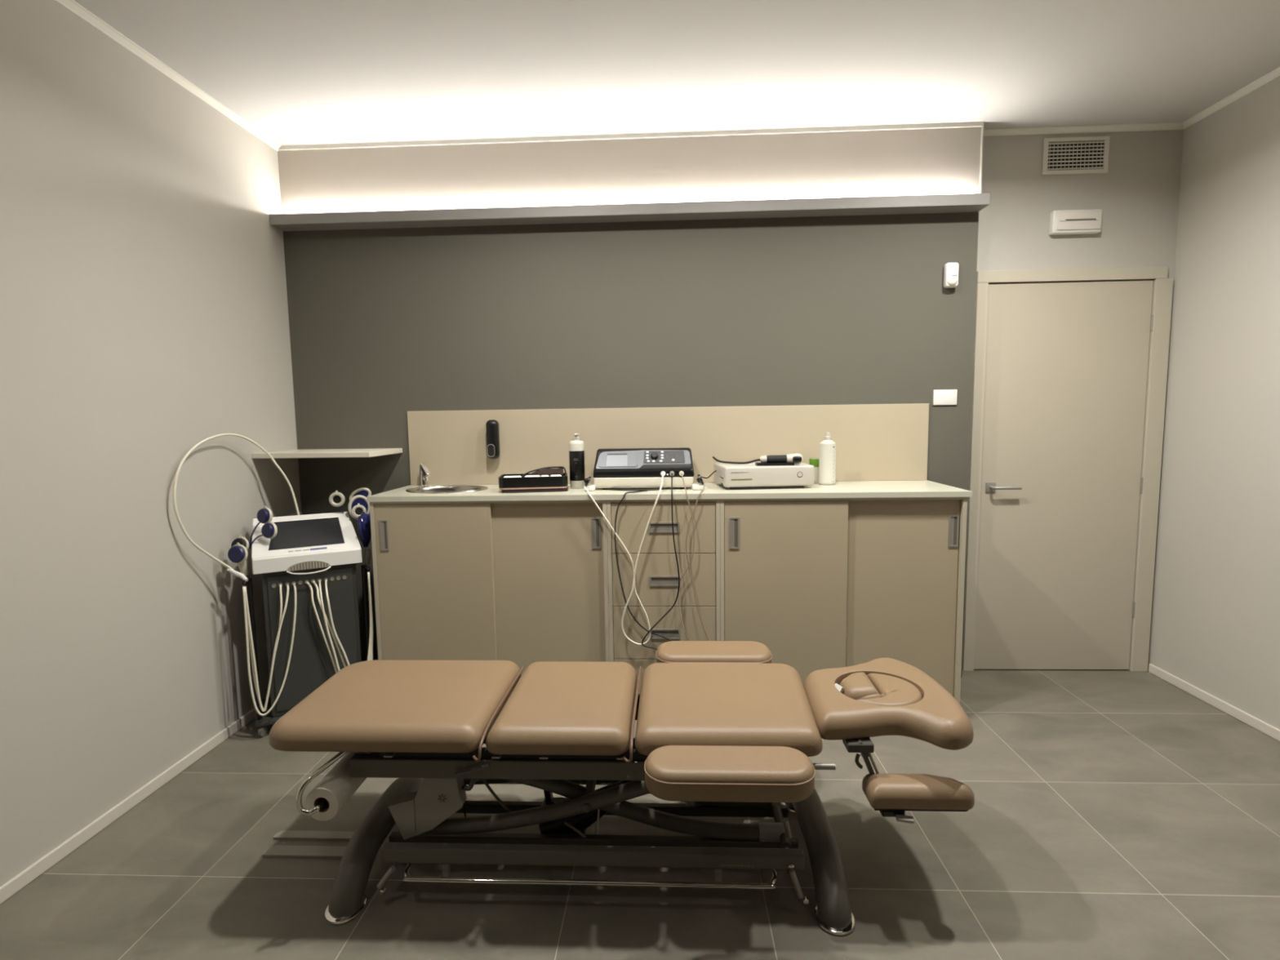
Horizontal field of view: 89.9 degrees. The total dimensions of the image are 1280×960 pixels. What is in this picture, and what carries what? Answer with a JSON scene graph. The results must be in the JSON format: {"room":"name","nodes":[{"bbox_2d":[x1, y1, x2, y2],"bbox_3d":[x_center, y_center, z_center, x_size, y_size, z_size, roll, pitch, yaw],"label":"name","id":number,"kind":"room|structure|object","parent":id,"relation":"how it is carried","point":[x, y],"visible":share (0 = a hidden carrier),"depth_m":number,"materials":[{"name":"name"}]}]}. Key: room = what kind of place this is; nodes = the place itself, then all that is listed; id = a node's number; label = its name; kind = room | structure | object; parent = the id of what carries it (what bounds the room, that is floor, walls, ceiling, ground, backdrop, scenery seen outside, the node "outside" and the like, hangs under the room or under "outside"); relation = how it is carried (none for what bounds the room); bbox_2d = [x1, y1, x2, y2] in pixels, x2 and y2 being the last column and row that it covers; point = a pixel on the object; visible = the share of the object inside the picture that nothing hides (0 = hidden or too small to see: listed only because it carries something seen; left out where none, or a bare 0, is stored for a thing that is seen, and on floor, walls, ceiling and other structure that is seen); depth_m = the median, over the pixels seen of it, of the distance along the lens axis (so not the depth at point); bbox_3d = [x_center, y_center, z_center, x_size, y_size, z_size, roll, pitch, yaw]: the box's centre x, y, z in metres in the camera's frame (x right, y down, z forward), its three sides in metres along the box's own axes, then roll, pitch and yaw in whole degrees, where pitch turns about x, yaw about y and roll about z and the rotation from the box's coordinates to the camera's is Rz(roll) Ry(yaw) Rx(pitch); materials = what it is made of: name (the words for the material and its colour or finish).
{"room":"examination room","nodes":[
{"label":"examination room","id":0,"kind":"room"},
{"bbox_2d":[0,0,302,886],"bbox_3d":[-2.096,0.035,-0.077,0.120,2.868,7.640,-1,6,3],"label":"wall","id":1,"kind":"structure","parent":0,"point":[144,318],"depth_m":2.37,"materials":[{"name":"paint"}]},
{"bbox_2d":[0,707,255,904],"bbox_3d":[-2.012,1.443,0.007,0.013,0.048,7.296,-1,6,3],"label":"baseboard","id":2,"kind":"structure","parent":1,"relation":"attached to","point":[14,885],"depth_m":2.31,"materials":[{"name":"beige"}]},
{"bbox_2d":[54,0,280,151],"bbox_3d":[-2.046,-1.375,-0.271,0.026,0.026,7.296,-1,6,3],"label":"trim","id":3,"kind":"structure","parent":1,"relation":"attached to","point":[73,6],"depth_m":2.56,"materials":[{"name":"white"}]},
{"bbox_2d":[277,126,981,677],"bbox_3d":[-0.075,-0.344,3.466,3.609,2.868,0.104,-1,6,3],"label":"wall","id":4,"kind":"structure","parent":0,"point":[385,324],"depth_m":3.35,"materials":[{"name":"grey paint"}]},
{"bbox_2d":[252,448,402,458],"bbox_3d":[-1.592,-0.139,3.305,0.585,0.025,0.389,-1,6,3],"label":"corner shelf","id":5,"kind":"object","parent":4,"relation":"attached to","point":[366,452],"visible":1,"depth_m":3.12,"materials":[{"name":"beige"}]},
{"bbox_2d":[269,193,990,231],"bbox_3d":[-0.095,-1.367,3.256,3.606,0.074,0.114,-1,6,3],"label":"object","id":6,"kind":"object","parent":4,"relation":"attached to","point":[965,202],"visible":1,"depth_m":3.22,"materials":[{"name":"grey laminate"}]},
{"bbox_2d":[277,121,982,150],"bbox_3d":[-0.097,-1.754,3.271,3.609,0.022,0.008,-1,6,3],"label":"trim","id":7,"kind":"structure","parent":4,"relation":"attached to","point":[966,124],"depth_m":3.26,"materials":[{"name":"white"}]},
{"bbox_2d":[933,389,957,404],"bbox_3d":[1.585,-0.429,3.328,0.120,0.079,0.009,-1,6,3],"label":"blank plate","id":8,"kind":"object","parent":4,"relation":"attached to","point":[940,397],"visible":1,"depth_m":3.32,"materials":[{"name":"white plastic"}]},
{"bbox_2d":[943,262,959,288],"bbox_3d":[1.578,-1.037,3.244,0.064,0.122,0.058,-1,6,3],"label":"sensor","id":9,"kind":"object","parent":4,"relation":"attached to","point":[950,269],"visible":1,"depth_m":3.23,"materials":[{"name":"white plastic"}]},
{"bbox_2d":[978,121,983,193],"bbox_3d":[1.710,-1.596,3.220,0.008,0.378,0.024,-1,6,3],"label":"trim","id":10,"kind":"structure","parent":4,"relation":"attached to","point":[982,127],"depth_m":3.21,"materials":[{"name":"white"}]},
{"bbox_2d":[0,669,1279,959],"bbox_3d":[0.311,1.478,-0.039,4.899,0.080,7.640,-1,6,3],"label":"floor","id":11,"kind":"structure","parent":0,"point":[1115,814],"depth_m":2.02,"materials":[{"name":"tile"}]},
{"bbox_2d":[241,511,370,737],"bbox_3d":[-1.587,0.665,3.092,0.523,0.977,0.328,-4,6,-28],"label":"cart","id":12,"kind":"object","parent":11,"relation":"on","point":[309,548],"visible":0.79,"depth_m":2.99,"materials":[{"name":"grey plastic"}]},
{"bbox_2d":[173,433,299,581],"bbox_3d":[-1.788,0.116,2.885,0.130,0.653,0.619,0,6,10],"label":"cable","id":13,"kind":"object","parent":12,"relation":"attached to","point":[230,570],"visible":0.89,"depth_m":2.77,"materials":[{"name":"beige plastic"}]},
{"bbox_2d":[227,542,248,563],"bbox_3d":[-1.788,0.326,2.844,0.087,0.094,0.036,0,6,5],"label":"electrode","id":14,"kind":"object","parent":12,"relation":"in","point":[237,553],"visible":1,"depth_m":2.83,"materials":[{"name":"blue plastic"}]},
{"bbox_2d":[231,535,248,549],"bbox_3d":[-1.803,0.293,2.885,0.076,0.081,0.041,0,6,7],"label":"electrode","id":15,"kind":"object","parent":12,"relation":"in","point":[242,540],"visible":0.64,"depth_m":2.87,"materials":[{"name":"beige plastic"}]},
{"bbox_2d":[236,559,248,575],"bbox_3d":[-1.787,0.396,2.878,0.045,0.075,0.030,-1,6,3],"label":"pouch","id":16,"kind":"object","parent":12,"relation":"hanging from","point":[242,566],"visible":0.78,"depth_m":2.87,"materials":[{"name":"beige plastic"}]},
{"bbox_2d":[248,506,272,547],"bbox_3d":[-1.732,0.216,2.934,0.078,0.187,0.080,1,6,15],"label":"electrode","id":17,"kind":"object","parent":12,"relation":"on","point":[264,515],"visible":0.98,"depth_m":2.93,"materials":[{"name":"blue plastic"}]},
{"bbox_2d":[248,520,277,548],"bbox_3d":[-1.714,0.248,2.923,0.128,0.126,0.048,0,6,5],"label":"electrode","id":18,"kind":"object","parent":12,"relation":"on","point":[269,530],"visible":1,"depth_m":2.91,"materials":[{"name":"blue plastic"}]},
{"bbox_2d":[245,584,282,711],"bbox_3d":[-1.675,0.755,2.887,0.149,0.582,0.035,-6,8,-41],"label":"cable","id":19,"kind":"object","parent":12,"relation":"hanging from","point":[280,585],"visible":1,"depth_m":2.89,"materials":[{"name":"beige plastic"}]},
{"bbox_2d":[244,583,288,711],"bbox_3d":[-1.660,0.752,2.888,0.176,0.579,0.043,-6,8,-42],"label":"cable","id":20,"kind":"object","parent":12,"relation":"hanging from","point":[264,709],"visible":1,"depth_m":2.88,"materials":[{"name":"beige plastic"}]},
{"bbox_2d":[242,582,296,715],"bbox_3d":[-1.650,0.758,2.891,0.211,0.597,0.041,-6,8,-42],"label":"cable","id":21,"kind":"object","parent":12,"relation":"hanging from","point":[294,584],"visible":1,"depth_m":2.87,"materials":[{"name":"beige plastic"}]},
{"bbox_2d":[255,697,283,727],"bbox_3d":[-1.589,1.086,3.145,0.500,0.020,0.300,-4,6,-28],"label":"caster wheel","id":22,"kind":"object","parent":12,"relation":"on","point":[270,718],"depth_m":2.95,"materials":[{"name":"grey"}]},
{"bbox_2d":[286,560,330,571],"bbox_3d":[-1.522,0.391,2.943,0.180,0.037,0.003,-4,6,-28],"label":"handle","id":23,"kind":"object","parent":12,"relation":"attached to","point":[291,566],"depth_m":2.94,"materials":[{"name":"white plastic"}]},
{"bbox_2d":[328,490,345,513],"bbox_3d":[-1.504,0.112,3.182,0.072,0.119,0.038,-4,6,-28],"label":"electrode","id":24,"kind":"object","parent":12,"relation":"on","point":[336,499],"visible":1,"depth_m":3.18,"materials":[{"name":"beige plastic"}]},
{"bbox_2d":[306,571,370,673],"bbox_3d":[-1.410,0.745,3.026,0.272,0.602,0.041,-3,6,-20],"label":"cable","id":25,"kind":"object","parent":12,"relation":"hanging from","point":[307,582],"visible":0.62,"depth_m":2.99,"materials":[{"name":"beige plastic"}]},
{"bbox_2d":[312,571,371,666],"bbox_3d":[-1.397,0.746,3.030,0.247,0.604,0.046,-3,6,-19],"label":"cable","id":26,"kind":"object","parent":12,"relation":"hanging from","point":[313,581],"visible":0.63,"depth_m":3.00,"materials":[{"name":"beige plastic"}]},
{"bbox_2d":[318,575,372,671],"bbox_3d":[-1.389,0.743,3.048,0.220,0.603,0.057,-4,6,-28],"label":"cable","id":27,"kind":"object","parent":12,"relation":"hanging from","point":[319,581],"visible":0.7,"depth_m":2.99,"materials":[{"name":"beige plastic"}]},
{"bbox_2d":[324,572,373,665],"bbox_3d":[-1.367,0.743,3.056,0.215,0.605,0.064,-4,6,-28],"label":"cable","id":28,"kind":"object","parent":12,"relation":"attached to","point":[368,573],"visible":0.66,"depth_m":3.02,"materials":[{"name":"beige plastic"}]},
{"bbox_2d":[347,494,369,519],"bbox_3d":[-1.403,0.138,3.205,0.106,0.126,0.015,-4,6,-28],"label":"ring electrode","id":29,"kind":"object","parent":12,"relation":"attached to","point":[362,500],"visible":0.7,"depth_m":3.20,"materials":[{"name":"beige plastic"}]},
{"bbox_2d":[351,503,366,517],"bbox_3d":[-1.393,0.152,3.176,0.066,0.072,0.020,-3,6,-22],"label":"electrode","id":30,"kind":"object","parent":12,"relation":"attached to","point":[358,509],"visible":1,"depth_m":3.17,"materials":[{"name":"beige plastic"}]},
{"bbox_2d":[349,487,371,500],"bbox_3d":[-1.418,0.083,3.249,0.106,0.088,0.015,-4,6,-28],"label":"ring electrode","id":31,"kind":"object","parent":12,"relation":"on","point":[364,491],"visible":0.58,"depth_m":3.25,"materials":[{"name":"beige plastic"}]},
{"bbox_2d":[356,511,371,547],"bbox_3d":[-1.368,0.247,3.187,0.069,0.181,0.092,-4,6,-28],"label":"handpiece","id":32,"kind":"object","parent":12,"relation":"on","point":[363,526],"visible":0.91,"depth_m":3.16,"materials":[{"name":"blue plastic"}]},
{"bbox_2d":[364,548,370,564],"bbox_3d":[-1.329,0.374,3.129,0.028,0.077,0.058,-3,6,-23],"label":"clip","id":33,"kind":"object","parent":12,"relation":"hanging from","point":[367,552],"visible":1,"depth_m":3.11,"materials":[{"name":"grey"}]},
{"bbox_2d":[369,500,609,674],"bbox_3d":[-0.694,0.596,3.282,1.116,1.052,0.500,-1,6,3],"label":"base cabinet","id":34,"kind":"object","parent":11,"relation":"on","point":[525,583],"visible":0.62,"depth_m":3.03,"materials":[{"name":"beige"}]},
{"bbox_2d":[366,480,972,502],"bbox_3d":[0.117,0.052,3.189,2.774,0.025,0.507,-1,6,3],"label":"countertop","id":35,"kind":"structure","parent":34,"relation":"on","point":[915,488],"depth_m":2.98,"materials":[{"name":"beige laminate"}]},
{"bbox_2d":[418,462,430,486],"bbox_3d":[-1.143,-0.029,3.419,0.105,0.126,0.054,4,8,42],"label":"tap","id":36,"kind":"object","parent":35,"relation":"on","point":[424,473],"visible":1,"depth_m":3.42,"materials":[{"name":"silver metal"}]},
{"bbox_2d":[405,484,488,493],"bbox_3d":[-0.980,0.104,3.266,0.410,0.122,0.328,-1,6,3],"label":"sink","id":37,"kind":"object","parent":35,"relation":"in","point":[449,488],"visible":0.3,"depth_m":3.38,"materials":[{"name":"silver metal"}]},
{"bbox_2d":[498,466,568,493],"bbox_3d":[-0.524,-0.004,3.170,0.330,0.108,0.210,-2,6,-7],"label":"instrument case","id":38,"kind":"object","parent":35,"relation":"on","point":[559,483],"visible":0.98,"depth_m":3.08,"materials":[{"name":"black plastic"}]},
{"bbox_2d":[503,475,521,477],"bbox_3d":[-0.617,-0.003,3.102,0.085,0.032,0.034,-2,6,-10],"label":"instrument","id":39,"kind":"object","parent":38,"relation":"in","point":[504,476],"visible":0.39,"depth_m":3.09,"materials":[{"name":"white plastic"}]},
{"bbox_2d":[524,475,540,477],"bbox_3d":[-0.523,-0.006,3.119,0.075,0.032,0.034,-1,6,-3],"label":"instrument","id":40,"kind":"object","parent":38,"relation":"in","point":[526,475],"visible":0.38,"depth_m":3.10,"materials":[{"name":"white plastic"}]},
{"bbox_2d":[568,433,585,488],"bbox_3d":[-0.318,-0.097,3.226,0.077,0.276,0.078,-1,6,3],"label":"pump bottle","id":41,"kind":"object","parent":35,"relation":"on","point":[576,447],"visible":0.97,"depth_m":3.20,"materials":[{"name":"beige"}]},
{"bbox_2d":[583,475,595,491],"bbox_3d":[-0.246,0.017,3.104,0.052,0.071,0.061,-1,6,3],"label":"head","id":42,"kind":"object","parent":35,"relation":"on","point":[589,487],"visible":0.98,"depth_m":3.09},
{"bbox_2d":[593,447,693,490],"bbox_3d":[0.021,-0.062,3.224,0.494,0.197,0.314,-1,6,3],"label":"electrotherapy machine","id":43,"kind":"object","parent":35,"relation":"on","point":[614,468],"visible":0.98,"depth_m":3.12,"materials":[{"name":"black plastic"}]},
{"bbox_2d":[584,473,663,644],"bbox_3d":[-0.074,0.370,3.051,0.384,0.789,0.203,-1,6,3],"label":"lead","id":44,"kind":"object","parent":43,"relation":"attached to","point":[662,479],"visible":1,"depth_m":2.96,"materials":[{"name":"beige"}]},
{"bbox_2d":[614,473,679,649],"bbox_3d":[0.037,0.381,3.043,0.299,0.811,0.210,-1,6,3],"label":"lead","id":45,"kind":"object","parent":43,"relation":"hanging from","point":[670,609],"visible":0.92,"depth_m":2.96,"materials":[{"name":"black"}]},
{"bbox_2d":[677,473,710,640],"bbox_3d":[0.251,0.384,3.028,0.152,0.819,0.221,-1,6,3],"label":"lead","id":46,"kind":"object","parent":43,"relation":"attached to","point":[691,513],"visible":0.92,"depth_m":2.95,"materials":[{"name":"brown"}]},
{"bbox_2d":[407,403,928,484],"bbox_3d":[0.127,-0.185,3.415,2.760,0.402,0.012,-1,6,3],"label":"panel","id":47,"kind":"object","parent":35,"relation":"on","point":[873,442],"visible":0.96,"depth_m":3.40,"materials":[{"name":"beige laminate"}]},
{"bbox_2d":[485,419,499,458],"bbox_3d":[-0.784,-0.216,3.413,0.066,0.208,0.065,-1,6,3],"label":"soap dispenser","id":48,"kind":"object","parent":47,"relation":"attached to","point":[492,431],"visible":1,"depth_m":3.39,"materials":[{"name":"black plastic"}]},
{"bbox_2d":[692,474,703,490],"bbox_3d":[0.280,0.009,3.080,0.057,0.077,0.061,-1,6,3],"label":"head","id":49,"kind":"object","parent":35,"relation":"on","point":[695,486],"visible":0.99,"depth_m":3.06},
{"bbox_2d":[714,462,813,489],"bbox_3d":[0.611,-0.025,3.211,0.438,0.110,0.302,-1,6,-4],"label":"medical device","id":50,"kind":"object","parent":35,"relation":"on","point":[750,476],"visible":1,"depth_m":3.07,"materials":[{"name":"beige plastic"}]},
{"bbox_2d":[700,470,716,478],"bbox_3d":[0.353,-0.028,3.193,0.019,0.027,0.249,2,6,26],"label":"lead","id":51,"kind":"object","parent":50,"relation":"attached to","point":[715,470],"visible":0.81,"depth_m":3.16,"materials":[{"name":"black"}]},
{"bbox_2d":[712,456,759,464],"bbox_3d":[0.475,-0.097,3.206,0.032,0.032,0.303,-6,8,-44],"label":"cable","id":52,"kind":"object","parent":50,"relation":"on","point":[713,457],"visible":1,"depth_m":3.18,"materials":[{"name":"black plastic"}]},
{"bbox_2d":[755,453,803,466],"bbox_3d":[0.676,-0.100,3.105,0.226,0.057,0.059,-1,6,1],"label":"handpiece","id":53,"kind":"object","parent":50,"relation":"on","point":[791,459],"visible":1,"depth_m":3.09,"materials":[{"name":"black"}]},
{"bbox_2d":[808,457,818,483],"bbox_3d":[0.908,-0.048,3.313,0.065,0.127,0.065,-1,6,3],"label":"tub","id":54,"kind":"object","parent":35,"relation":"on","point":[812,461],"visible":0.49,"depth_m":3.28,"materials":[{"name":"beige plastic"}]},
{"bbox_2d":[817,431,835,484],"bbox_3d":[0.946,-0.109,3.233,0.086,0.264,0.086,-1,6,3],"label":"squeeze bottle","id":55,"kind":"object","parent":35,"relation":"on","point":[827,450],"visible":1,"depth_m":3.20,"materials":[{"name":"beige plastic"}]},
{"bbox_2d":[262,640,974,935],"bbox_3d":[-0.129,0.946,2.136,2.282,0.565,0.971,-1,6,3],"label":"table","id":56,"kind":"object","parent":11,"relation":"on","point":[723,729],"visible":1,"depth_m":1.91,"materials":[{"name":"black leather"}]},
{"bbox_2d":[305,751,370,821],"bbox_3d":[-0.901,0.906,2.085,0.100,0.100,0.500,-1,6,3],"label":"paper roll","id":57,"kind":"object","parent":56,"relation":"on","point":[337,786],"visible":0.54,"depth_m":1.86,"materials":[{"name":"beige paper"}]},
{"bbox_2d":[268,660,521,753],"bbox_3d":[-0.778,0.724,2.127,0.667,0.076,0.574,-1,6,3],"label":"cushion","id":58,"kind":"object","parent":56,"relation":"on","point":[376,706],"depth_m":1.97,"materials":[{"name":"brown leather"}]},
{"bbox_2d":[485,661,637,755],"bbox_3d":[-0.228,0.719,2.095,0.420,0.076,0.570,-1,6,3],"label":"cushion","id":59,"kind":"object","parent":56,"relation":"on","point":[552,708],"depth_m":1.94,"materials":[{"name":"brown leather"}]},
{"bbox_2d":[634,662,822,756],"bbox_3d":[0.277,0.714,2.068,0.565,0.076,0.561,-1,6,3],"label":"cushion","id":60,"kind":"object","parent":56,"relation":"on","point":[681,704],"depth_m":1.95,"materials":[{"name":"brown leather"}]},
{"bbox_2d":[803,657,973,750],"bbox_3d":[0.772,0.705,2.090,0.472,0.076,0.557,-1,6,3],"label":"cushion","id":61,"kind":"object","parent":56,"relation":"on","point":[853,704],"depth_m":1.94,"materials":[{"name":"brown leather"}]},
{"bbox_2d":[856,673,922,706],"bbox_3d":[0.804,0.693,2.057,0.187,0.042,0.260,2,6,29],"label":"cushion","id":62,"kind":"object","parent":56,"relation":"on","point":[872,689],"depth_m":2.04,"materials":[{"name":"brown leather"}]},
{"bbox_2d":[862,773,974,809],"bbox_3d":[0.801,0.890,1.845,0.295,0.062,0.110,-1,6,3],"label":"cushion","id":63,"kind":"object","parent":56,"relation":"on","point":[882,791],"depth_m":1.80,"materials":[{"name":"brown leather"}]},
{"bbox_2d":[606,498,719,693],"bbox_3d":[0.124,0.588,3.245,0.521,1.052,0.500,-1,6,3],"label":"drawer unit","id":64,"kind":"object","parent":11,"relation":"on","point":[656,575],"visible":0.65,"depth_m":2.98,"materials":[{"name":"beige"}]},
{"bbox_2d":[720,497,967,703],"bbox_3d":[0.939,0.580,3.208,1.108,1.052,0.500,-1,6,3],"label":"base cabinet","id":65,"kind":"object","parent":11,"relation":"on","point":[820,583],"visible":0.71,"depth_m":2.96,"materials":[{"name":"beige"}]},
{"bbox_2d":[74,0,1279,145],"bbox_3d":[0.270,-1.455,-0.329,4.899,0.080,7.640,-1,6,3],"label":"ceiling","id":66,"kind":"structure","parent":0,"point":[299,72],"depth_m":2.60,"materials":[{"name":"white paint"}]},
{"bbox_2d":[976,129,1183,668],"bbox_3d":[0.455,-0.360,3.554,4.659,2.868,0.120,-1,6,3],"label":"wall","id":67,"kind":"structure","parent":0,"point":[1138,196],"depth_m":3.31,"materials":[{"name":"paint"}]},
{"bbox_2d":[973,280,1153,669],"bbox_3d":[2.265,0.009,3.438,0.848,2.094,0.098,-1,6,3],"label":"door","id":68,"kind":"structure","parent":67,"relation":"in","point":[1066,363],"depth_m":3.44,"materials":[{"name":"beige laminate"}]},
{"bbox_2d":[962,266,1173,671],"bbox_3d":[2.277,-0.025,3.488,0.989,2.164,0.118,-1,6,3],"label":"trim","id":69,"kind":"structure","parent":67,"relation":"attached to","point":[1162,287],"depth_m":3.40,"materials":[{"name":"beige wood"}]},
{"bbox_2d":[1048,208,1102,235],"bbox_3d":[2.240,-1.326,3.291,0.244,0.116,0.055,-1,6,3],"label":"emergency light","id":70,"kind":"object","parent":67,"relation":"attached to","point":[1063,222],"visible":1,"depth_m":3.27,"materials":[{"name":"white plastic"}]},
{"bbox_2d":[1057,210,1101,230],"bbox_3d":[2.243,-1.326,3.273,0.216,0.092,0.008,-1,6,3],"label":"diffuser","id":71,"kind":"object","parent":70,"relation":"attached to","point":[1066,220],"depth_m":3.27,"materials":[{"name":"grey plastic"}]},
{"bbox_2d":[1041,136,1110,174],"bbox_3d":[2.231,-1.660,3.280,0.324,0.178,0.012,-1,6,3],"label":"air vent","id":72,"kind":"object","parent":67,"relation":"in","point":[1090,154],"visible":1,"depth_m":3.28,"materials":[{"name":"beige metal"}]},
{"bbox_2d":[983,122,1183,136],"bbox_3d":[2.234,-1.785,3.261,1.050,0.026,0.026,-1,6,3],"label":"trim","id":73,"kind":"structure","parent":67,"relation":"attached to","point":[1161,126],"depth_m":3.26,"materials":[{"name":"white"}]},
{"bbox_2d":[1147,75,1279,729],"bbox_3d":[2.677,-0.012,-0.291,0.120,2.868,7.640,-1,6,3],"label":"wall","id":74,"kind":"structure","parent":0,"point":[1215,619],"depth_m":3.03,"materials":[{"name":"paint"}]},
{"bbox_2d":[1148,663,1279,741],"bbox_3d":[2.631,1.393,-0.159,0.013,0.048,7.382,-1,6,3],"label":"baseboard","id":75,"kind":"structure","parent":74,"relation":"attached to","point":[1273,732],"depth_m":3.06,"materials":[{"name":"beige"}]},
{"bbox_2d":[1182,66,1279,128],"bbox_3d":[2.584,-1.425,-0.428,0.026,0.026,7.400,-1,6,3],"label":"trim","id":76,"kind":"structure","parent":74,"relation":"attached to","point":[1275,73],"depth_m":2.95,"materials":[{"name":"white"}]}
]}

